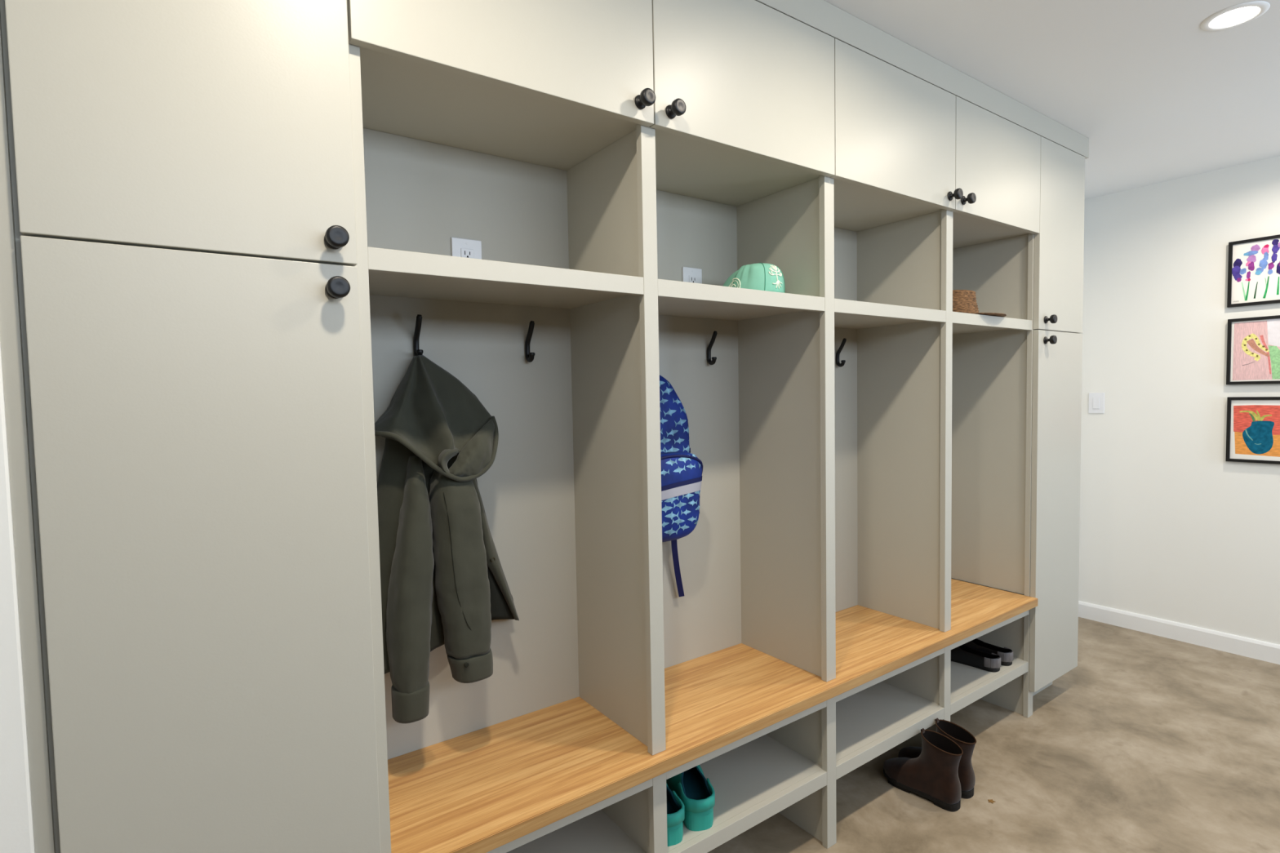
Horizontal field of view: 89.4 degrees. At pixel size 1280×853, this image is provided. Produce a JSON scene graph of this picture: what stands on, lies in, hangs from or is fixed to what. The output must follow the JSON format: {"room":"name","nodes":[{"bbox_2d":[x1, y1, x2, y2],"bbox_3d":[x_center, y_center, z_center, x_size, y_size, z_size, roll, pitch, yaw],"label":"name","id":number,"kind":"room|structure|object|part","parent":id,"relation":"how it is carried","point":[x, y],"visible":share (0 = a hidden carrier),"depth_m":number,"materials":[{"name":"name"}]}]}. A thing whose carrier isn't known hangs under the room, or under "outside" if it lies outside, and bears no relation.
{"room":"mudroom","nodes":[
{"label":"mudroom","id":0,"kind":"room"},
{"bbox_2d":[0,335,35,852],"bbox_3d":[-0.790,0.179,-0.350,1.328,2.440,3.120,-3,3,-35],"label":"door casing","id":1,"kind":"structure","parent":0,"point":[16,823],"depth_m":0.87,"materials":[{"name":"white paint"}]},
{"bbox_2d":[755,0,1088,159],"bbox_3d":[0.521,-1.133,1.833,3.452,0.085,0.072,-3,3,-35],"label":"trim","id":2,"kind":"structure","parent":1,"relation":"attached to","point":[821,15],"depth_m":2.05,"materials":[{"name":"beige paint"}]},
{"bbox_2d":[707,617,1279,852],"bbox_3d":[1.131,1.348,1.002,5.920,0.100,3.220,-3,3,-35],"label":"floor","id":3,"kind":"structure","parent":0,"point":[1151,744],"depth_m":2.27,"materials":[{"name":"concrete"}]},
{"bbox_2d":[0,0,381,852],"bbox_3d":[-0.768,0.147,1.151,0.449,2.354,0.461,-3,3,-35],"label":"tall cabinet","id":4,"kind":"object","parent":3,"relation":"on","point":[180,321],"visible":1,"depth_m":0.97,"materials":[{"name":"beige paint"}]},
{"bbox_3d":[-0.667,-0.645,0.972,0.421,0.754,0.022,-3,3,-35],"label":"door","id":5,"kind":"part","parent":4,"relation":"part of","materials":[{"name":"beige paint"}]},
{"bbox_3d":[-0.646,0.475,1.027,0.421,1.480,0.022,-3,3,-35],"label":"door","id":6,"kind":"part","parent":4,"relation":"part of","materials":[{"name":"beige paint"}]},
{"bbox_3d":[-0.501,-0.311,1.065,0.035,0.035,0.038,-3,3,-35],"label":"knob","id":7,"kind":"part","parent":4,"relation":"part of","materials":[{"name":"black metal"}]},
{"bbox_3d":[-0.501,-0.229,1.069,0.035,0.035,0.038,-3,3,-35],"label":"knob","id":8,"kind":"part","parent":4,"relation":"part of","materials":[{"name":"black metal"}]},
{"bbox_2d":[486,609,1032,852],"bbox_3d":[0.464,1.018,2.090,2.602,0.476,0.385,-3,3,-35],"label":"cubby unit","id":9,"kind":"object","parent":3,"relation":"on","point":[790,767],"visible":0.48,"depth_m":1.97,"materials":[{"name":"beige paint"}]},
{"bbox_3d":[-0.218,0.848,1.373,0.597,0.041,0.019,-3,3,-35],"label":"apron rail","id":10,"kind":"part","parent":9,"relation":"part of","materials":[{"name":"beige paint"}]},
{"bbox_2d":[506,809,645,852],"bbox_3d":[-0.312,1.081,1.531,0.608,0.041,0.372,-3,3,-35],"label":"shoe shelf","id":11,"kind":"object","parent":9,"relation":"attached to","point":[598,832],"depth_m":1.65,"materials":[{"name":"beige paint"}]},
{"bbox_2d":[666,782,684,846],"bbox_3d":[0.041,0.994,1.722,0.100,0.102,0.242,-2,3,-18],"label":"clog","id":12,"kind":"object","parent":9,"relation":"on","point":[675,806],"visible":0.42,"depth_m":1.62,"materials":[{"name":"teal rubber"}]},
{"bbox_2d":[666,764,715,831],"bbox_3d":[0.139,0.989,1.780,0.100,0.102,0.242,-2,3,-11],"label":"clog","id":13,"kind":"object","parent":9,"relation":"on","point":[697,794],"visible":0.8,"depth_m":1.71,"materials":[{"name":"teal rubber"}]},
{"bbox_2d":[387,578,1038,852],"bbox_3d":[0.457,0.764,2.062,2.546,0.032,0.426,-3,3,-35],"label":"bench","id":14,"kind":"object","parent":9,"relation":"on","point":[483,790],"visible":0.77,"depth_m":1.62,"materials":[{"name":"brown wood"}]},
{"bbox_2d":[346,43,1034,852],"bbox_3d":[0.445,0.011,2.040,2.602,1.473,0.385,-3,3,-35],"label":"locker","id":15,"kind":"object","parent":14,"relation":"on","point":[887,476],"depth_m":1.85,"materials":[{"name":"beige paint"}]},
{"bbox_3d":[-0.598,0.068,1.298,0.040,1.473,0.385,-3,3,-35],"label":"panel","id":16,"kind":"part","parent":15,"relation":"part of","materials":[{"name":"beige paint"}]},
{"bbox_2d":[413,314,423,355],"bbox_3d":[-0.525,-0.210,1.529,0.016,0.108,0.045,-3,3,-35],"label":"coat hook","id":17,"kind":"object","parent":15,"relation":"attached to","point":[419,317],"visible":0.84,"depth_m":1.52,"materials":[{"name":"black metal"}]},
{"bbox_2d":[374,353,519,723],"bbox_3d":[-0.434,0.229,1.513,0.360,0.810,0.187,-3,3,-35],"label":"jacket","id":18,"kind":"object","parent":17,"relation":"hanging from","point":[443,581],"visible":0.98,"depth_m":1.44,"materials":[{"name":"green fabric"}]},
{"bbox_2d":[374,355,498,481],"bbox_3d":[-0.453,-0.023,1.490,0.324,0.290,0.174,-3,3,-35],"label":"hood","id":19,"kind":"object","parent":18,"relation":"attached to","point":[431,417],"depth_m":1.46,"materials":[{"name":"green fabric"}]},
{"bbox_2d":[451,237,481,259],"bbox_3d":[-0.430,-0.408,1.611,0.077,0.117,0.008,-3,3,-35],"label":"power outlet","id":20,"kind":"object","parent":15,"relation":"attached to","point":[460,247],"visible":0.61,"depth_m":1.61,"materials":[{"name":"white plastic"}]},
{"bbox_2d":[460,248,474,258],"bbox_3d":[-0.429,-0.408,1.609,0.033,0.067,0.002,-3,3,-35],"label":"receptacle","id":21,"kind":"object","parent":20,"relation":"attached to","point":[464,252],"depth_m":1.61,"materials":[{"name":"white plastic"}]},
{"bbox_3d":[-0.440,0.048,1.636,0.611,1.473,0.016,-3,3,-35],"label":"panel","id":22,"kind":"part","parent":15,"relation":"part of","materials":[{"name":"beige paint"}]},
{"bbox_2d":[367,246,644,308],"bbox_3d":[-0.336,-0.315,1.462,0.611,0.039,0.368,-3,3,-35],"label":"shelf","id":23,"kind":"object","parent":15,"relation":"attached to","point":[399,279],"depth_m":1.40,"materials":[{"name":"beige paint"}]},
{"bbox_2d":[524,320,534,362],"bbox_3d":[-0.289,-0.223,1.697,0.016,0.108,0.045,-3,3,-35],"label":"coat hook","id":24,"kind":"object","parent":15,"relation":"attached to","point":[529,356],"visible":1,"depth_m":1.69,"materials":[{"name":"black metal"}]},
{"bbox_2d":[682,266,702,284],"bbox_3d":[0.166,-0.441,2.036,0.077,0.117,0.008,-3,3,-35],"label":"power outlet","id":25,"kind":"object","parent":15,"relation":"attached to","point":[694,275],"visible":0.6,"depth_m":2.03,"materials":[{"name":"white plastic"}]},
{"bbox_2d":[688,275,697,283],"bbox_3d":[0.168,-0.441,2.033,0.033,0.067,0.002,-3,3,-35],"label":"receptacle","id":26,"kind":"object","parent":25,"relation":"attached to","point":[692,278],"depth_m":2.03,"materials":[{"name":"white plastic"}]},
{"bbox_3d":[0.077,0.020,2.004,0.620,1.473,0.016,-3,3,-35],"label":"panel","id":27,"kind":"part","parent":15,"relation":"part of","materials":[{"name":"beige paint"}]},
{"bbox_2d":[706,330,717,364],"bbox_3d":[0.230,-0.251,2.067,0.016,0.108,0.045,-3,3,-35],"label":"coat hook","id":28,"kind":"object","parent":15,"relation":"attached to","point":[713,362],"visible":1,"depth_m":2.06,"materials":[{"name":"black metal"}]},
{"bbox_2d":[657,279,824,320],"bbox_3d":[0.181,-0.343,1.829,0.620,0.039,0.368,-3,3,-35],"label":"shelf","id":29,"kind":"object","parent":15,"relation":"attached to","point":[677,300],"depth_m":1.78,"materials":[{"name":"beige paint"}]},
{"bbox_3d":[0.346,-0.426,1.920,0.182,0.112,0.258,-3,3,-35],"label":"baseball cap","id":30,"kind":"part","parent":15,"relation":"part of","materials":[{"name":"teal fabric"}]},
{"bbox_2d":[835,337,846,367],"bbox_3d":[0.760,-0.279,2.444,0.016,0.108,0.045,-3,3,-35],"label":"coat hook","id":31,"kind":"object","parent":15,"relation":"attached to","point":[837,354],"visible":1,"depth_m":2.44,"materials":[{"name":"black metal"}]},
{"bbox_3d":[0.599,-0.008,2.376,0.621,1.473,0.016,-3,3,-35],"label":"panel","id":32,"kind":"part","parent":15,"relation":"part of","materials":[{"name":"beige paint"}]},
{"bbox_2d":[834,298,946,328],"bbox_3d":[0.704,-0.371,2.201,0.621,0.039,0.368,-3,3,-35],"label":"shelf","id":33,"kind":"object","parent":15,"relation":"attached to","point":[848,314],"depth_m":2.15,"materials":[{"name":"beige paint"}]},
{"bbox_2d":[952,289,1006,316],"bbox_3d":[1.231,-0.467,2.519,0.353,0.097,0.341,-3,3,-35],"label":"straw hat","id":34,"kind":"object","parent":15,"relation":"on","point":[963,300],"visible":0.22,"depth_m":2.40,"materials":[{"name":"brown wicker"}]},
{"bbox_3d":[1.190,-0.468,2.489,0.206,0.089,0.205,-3,3,-35],"label":"crown","id":35,"kind":"part","parent":34,"relation":"part of","materials":[{"name":"brown wicker"}]},
{"bbox_2d":[952,311,1031,334],"bbox_3d":[1.225,-0.399,2.572,0.618,0.039,0.368,-3,3,-35],"label":"shelf","id":36,"kind":"object","parent":15,"relation":"attached to","point":[963,323],"depth_m":2.51,"materials":[{"name":"beige paint"}]},
{"bbox_3d":[1.486,-0.045,2.781,0.043,1.473,0.385,-3,3,-35],"label":"panel","id":37,"kind":"part","parent":15,"relation":"part of","materials":[{"name":"beige paint"}]},
{"bbox_3d":[0.302,0.820,1.743,0.599,0.041,0.019,-3,3,-35],"label":"apron rail","id":38,"kind":"part","parent":9,"relation":"part of","materials":[{"name":"beige paint"}]},
{"bbox_2d":[667,734,826,852],"bbox_3d":[0.205,1.054,1.898,0.619,0.041,0.372,-3,3,-35],"label":"shoe shelf","id":39,"kind":"object","parent":9,"relation":"attached to","point":[752,782],"depth_m":1.87,"materials":[{"name":"beige paint"}]},
{"bbox_2d":[835,681,944,779],"bbox_3d":[0.727,1.025,2.270,0.620,0.041,0.372,-3,3,-35],"label":"shoe shelf","id":40,"kind":"object","parent":9,"relation":"attached to","point":[873,721],"depth_m":2.22,"materials":[{"name":"beige paint"}]},
{"bbox_3d":[0.824,0.792,2.115,0.600,0.041,0.019,-3,3,-35],"label":"apron rail","id":41,"kind":"part","parent":9,"relation":"part of","materials":[{"name":"beige paint"}]},
{"bbox_2d":[951,644,1000,672],"bbox_3d":[1.348,0.942,2.672,0.088,0.062,0.259,-3,3,-35],"label":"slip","id":42,"kind":"object","parent":9,"relation":"on","point":[963,654],"visible":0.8,"depth_m":2.63,"materials":[{"name":"black fabric"}]},
{"bbox_2d":[983,653,1000,668],"bbox_3d":[1.416,0.941,2.590,0.071,0.038,0.047,-3,3,-35],"label":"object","id":43,"kind":"structure","parent":42,"relation":"on","point":[988,663],"depth_m":2.57,"materials":[{"name":"grey leather"}]},
{"bbox_2d":[964,638,1013,666],"bbox_3d":[1.431,0.938,2.728,0.089,0.062,0.259,-3,3,-35],"label":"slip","id":44,"kind":"object","parent":9,"relation":"on","point":[1006,654],"visible":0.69,"depth_m":2.68,"materials":[{"name":"black fabric"}]},
{"bbox_2d":[996,647,1013,662],"bbox_3d":[1.499,0.937,2.647,0.071,0.038,0.048,-3,3,-35],"label":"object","id":45,"kind":"structure","parent":44,"relation":"on","point":[1005,657],"depth_m":2.62,"materials":[{"name":"grey leather"}]},
{"bbox_2d":[950,656,1028,715],"bbox_3d":[1.249,0.997,2.642,0.619,0.041,0.372,-3,3,-35],"label":"shoe shelf","id":46,"kind":"object","parent":9,"relation":"attached to","point":[968,684],"depth_m":2.52,"materials":[{"name":"beige paint"}]},
{"bbox_3d":[1.346,0.764,2.486,0.599,0.041,0.019,-3,3,-35],"label":"apron rail","id":47,"kind":"part","parent":9,"relation":"part of","materials":[{"name":"beige paint"}]},
{"bbox_2d":[883,728,963,812],"bbox_3d":[0.952,1.131,2.191,0.101,0.220,0.272,-3,3,-35],"label":"boot","id":48,"kind":"object","parent":3,"relation":"on","point":[933,775],"visible":1,"depth_m":2.14,"materials":[{"name":"brown leather"}]},
{"bbox_2d":[897,718,976,799],"bbox_3d":[1.033,1.126,2.258,0.094,0.220,0.272,-3,3,-35],"label":"boot","id":49,"kind":"object","parent":3,"relation":"on","point":[960,735],"visible":0.57,"depth_m":2.17,"materials":[{"name":"brown leather"}]},
{"bbox_2d":[951,136,1084,696],"bbox_3d":[1.658,0.016,2.877,0.419,2.354,0.461,-3,3,-35],"label":"tall cabinet","id":50,"kind":"object","parent":3,"relation":"on","point":[1059,244],"visible":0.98,"depth_m":2.70,"materials":[{"name":"beige paint"}]},
{"bbox_3d":[1.649,-0.348,2.599,0.035,0.035,0.038,-3,3,-35],"label":"knob","id":51,"kind":"part","parent":50,"relation":"part of","materials":[{"name":"black metal"}]},
{"bbox_3d":[1.648,-0.430,2.595,0.035,0.035,0.038,-3,3,-35],"label":"knob","id":52,"kind":"part","parent":50,"relation":"part of","materials":[{"name":"black metal"}]},
{"bbox_3d":[1.769,0.343,2.746,0.419,1.480,0.022,-3,3,-35],"label":"door","id":53,"kind":"part","parent":50,"relation":"part of","materials":[{"name":"beige paint"}]},
{"bbox_3d":[1.748,-0.775,2.691,0.419,0.754,0.022,-3,3,-35],"label":"door","id":54,"kind":"part","parent":50,"relation":"part of","materials":[{"name":"beige paint"}]},
{"bbox_2d":[824,0,1279,199],"bbox_3d":[1.083,-1.189,0.876,5.920,0.100,3.220,-3,3,-35],"label":"ceiling","id":55,"kind":"structure","parent":0,"point":[1157,96],"depth_m":2.19,"materials":[{"name":"white paint"}]},
{"bbox_2d":[1200,0,1270,31],"bbox_3d":[1.741,-1.199,1.894,0.151,0.004,0.151,-3,3,-35],"label":"recessed light","id":56,"kind":"object","parent":55,"relation":"in","point":[1237,15],"visible":1,"depth_m":1.89,"materials":[{"name":"white paint"}]},
{"bbox_2d":[1078,155,1279,644],"bbox_3d":[3.447,-0.050,2.665,0.100,2.440,3.120,-3,3,-35],"label":"wall","id":57,"kind":"structure","parent":0,"point":[1171,529],"depth_m":3.43,"materials":[{"name":"white paint"}]},
{"bbox_2d":[1088,392,1104,413],"bbox_3d":[2.625,-0.135,3.719,0.009,0.119,0.078,-3,3,-35],"label":"light switch","id":58,"kind":"object","parent":57,"relation":"attached to","point":[1096,400],"visible":1,"depth_m":3.71,"materials":[{"name":"white plastic"}]},
{"bbox_2d":[1078,600,1279,664],"bbox_3d":[3.451,1.125,2.650,0.014,0.094,3.020,-3,3,-35],"label":"baseboard","id":59,"kind":"structure","parent":57,"relation":"attached to","point":[1266,651],"depth_m":3.43,"materials":[{"name":"white paint"}]},
{"bbox_2d":[1225,396,1279,464],"bbox_3d":[3.080,0.020,3.080,0.022,0.323,0.430,-3,3,-35],"label":"framed picture","id":60,"kind":"object","parent":57,"relation":"attached to","point":[1253,423],"visible":1,"depth_m":3.17,"materials":[{"name":"black"}]},
{"bbox_2d":[1226,315,1279,384],"bbox_3d":[3.069,-0.366,3.066,0.022,0.326,0.430,-3,3,-35],"label":"framed picture","id":61,"kind":"object","parent":57,"relation":"attached to","point":[1253,344],"visible":1,"depth_m":3.16,"materials":[{"name":"black"}]},
{"bbox_2d":[1226,234,1279,307],"bbox_3d":[3.060,-0.749,3.050,0.022,0.321,0.430,-3,3,-35],"label":"framed picture","id":62,"kind":"object","parent":57,"relation":"attached to","point":[1253,264],"visible":1,"depth_m":3.15,"materials":[{"name":"black"}]},
{"bbox_3d":[0.202,0.033,2.208,5.720,2.440,0.100,-3,3,-35],"label":"wall","id":63,"kind":"structure","parent":0,"visible":0},
{"bbox_2d":[346,0,835,206],"bbox_3d":[-0.091,-0.876,1.597,1.296,0.380,0.461,-3,3,-35],"label":"upper cabinet","id":64,"kind":"object","parent":63,"relation":"attached to","point":[737,96],"visible":1,"depth_m":1.47,"materials":[{"name":"beige paint"}]},
{"bbox_3d":[-0.236,-0.856,1.271,0.636,0.377,0.022,-3,3,-35],"label":"door","id":65,"kind":"part","parent":64,"relation":"part of","materials":[{"name":"beige paint"}]},
{"bbox_3d":[0.011,-0.717,1.416,0.035,0.035,0.038,-3,3,-35],"label":"knob","id":66,"kind":"part","parent":64,"relation":"part of","materials":[{"name":"black metal"}]},
{"bbox_3d":[0.081,-0.720,1.466,0.035,0.035,0.038,-3,3,-35],"label":"knob","id":67,"kind":"part","parent":64,"relation":"part of","materials":[{"name":"black metal"}]},
{"bbox_3d":[0.283,-0.884,1.641,0.634,0.377,0.022,-3,3,-35],"label":"door","id":68,"kind":"part","parent":64,"relation":"part of","materials":[{"name":"beige paint"}]},
{"bbox_2d":[830,38,1040,248],"bbox_3d":[0.969,-0.934,2.351,1.306,0.380,0.461,-3,3,-35],"label":"upper cabinet","id":69,"kind":"object","parent":63,"relation":"attached to","point":[907,146],"visible":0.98,"depth_m":2.13,"materials":[{"name":"beige paint"}]},
{"bbox_3d":[0.802,-0.912,2.010,0.636,0.377,0.022,-3,3,-35],"label":"door","id":70,"kind":"part","parent":69,"relation":"part of","materials":[{"name":"beige paint"}]},
{"bbox_3d":[1.052,-0.774,2.157,0.035,0.035,0.038,-3,3,-35],"label":"knob","id":71,"kind":"part","parent":69,"relation":"part of","materials":[{"name":"black metal"}]},
{"bbox_3d":[1.121,-0.776,2.206,0.035,0.035,0.038,-3,3,-35],"label":"knob","id":72,"kind":"part","parent":69,"relation":"part of","materials":[{"name":"black metal"}]},
{"bbox_3d":[1.318,-0.940,2.377,0.626,0.377,0.022,-3,3,-35],"label":"door","id":73,"kind":"part","parent":69,"relation":"part of","materials":[{"name":"beige paint"}]},
{"bbox_3d":[0.009,-0.239,1.909,0.016,0.108,0.045,-3,3,-35],"label":"coat hook","id":74,"kind":"object","parent":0,"visible":0},
{"bbox_2d":[659,375,702,596],"bbox_3d":[0.055,0.168,1.876,0.282,0.746,0.167,-3,3,-35],"label":"backpack","id":75,"kind":"object","parent":74,"relation":"hanging from","point":[682,470],"visible":0.45,"depth_m":1.86,"materials":[{"name":"blue fabric"}]}
]}

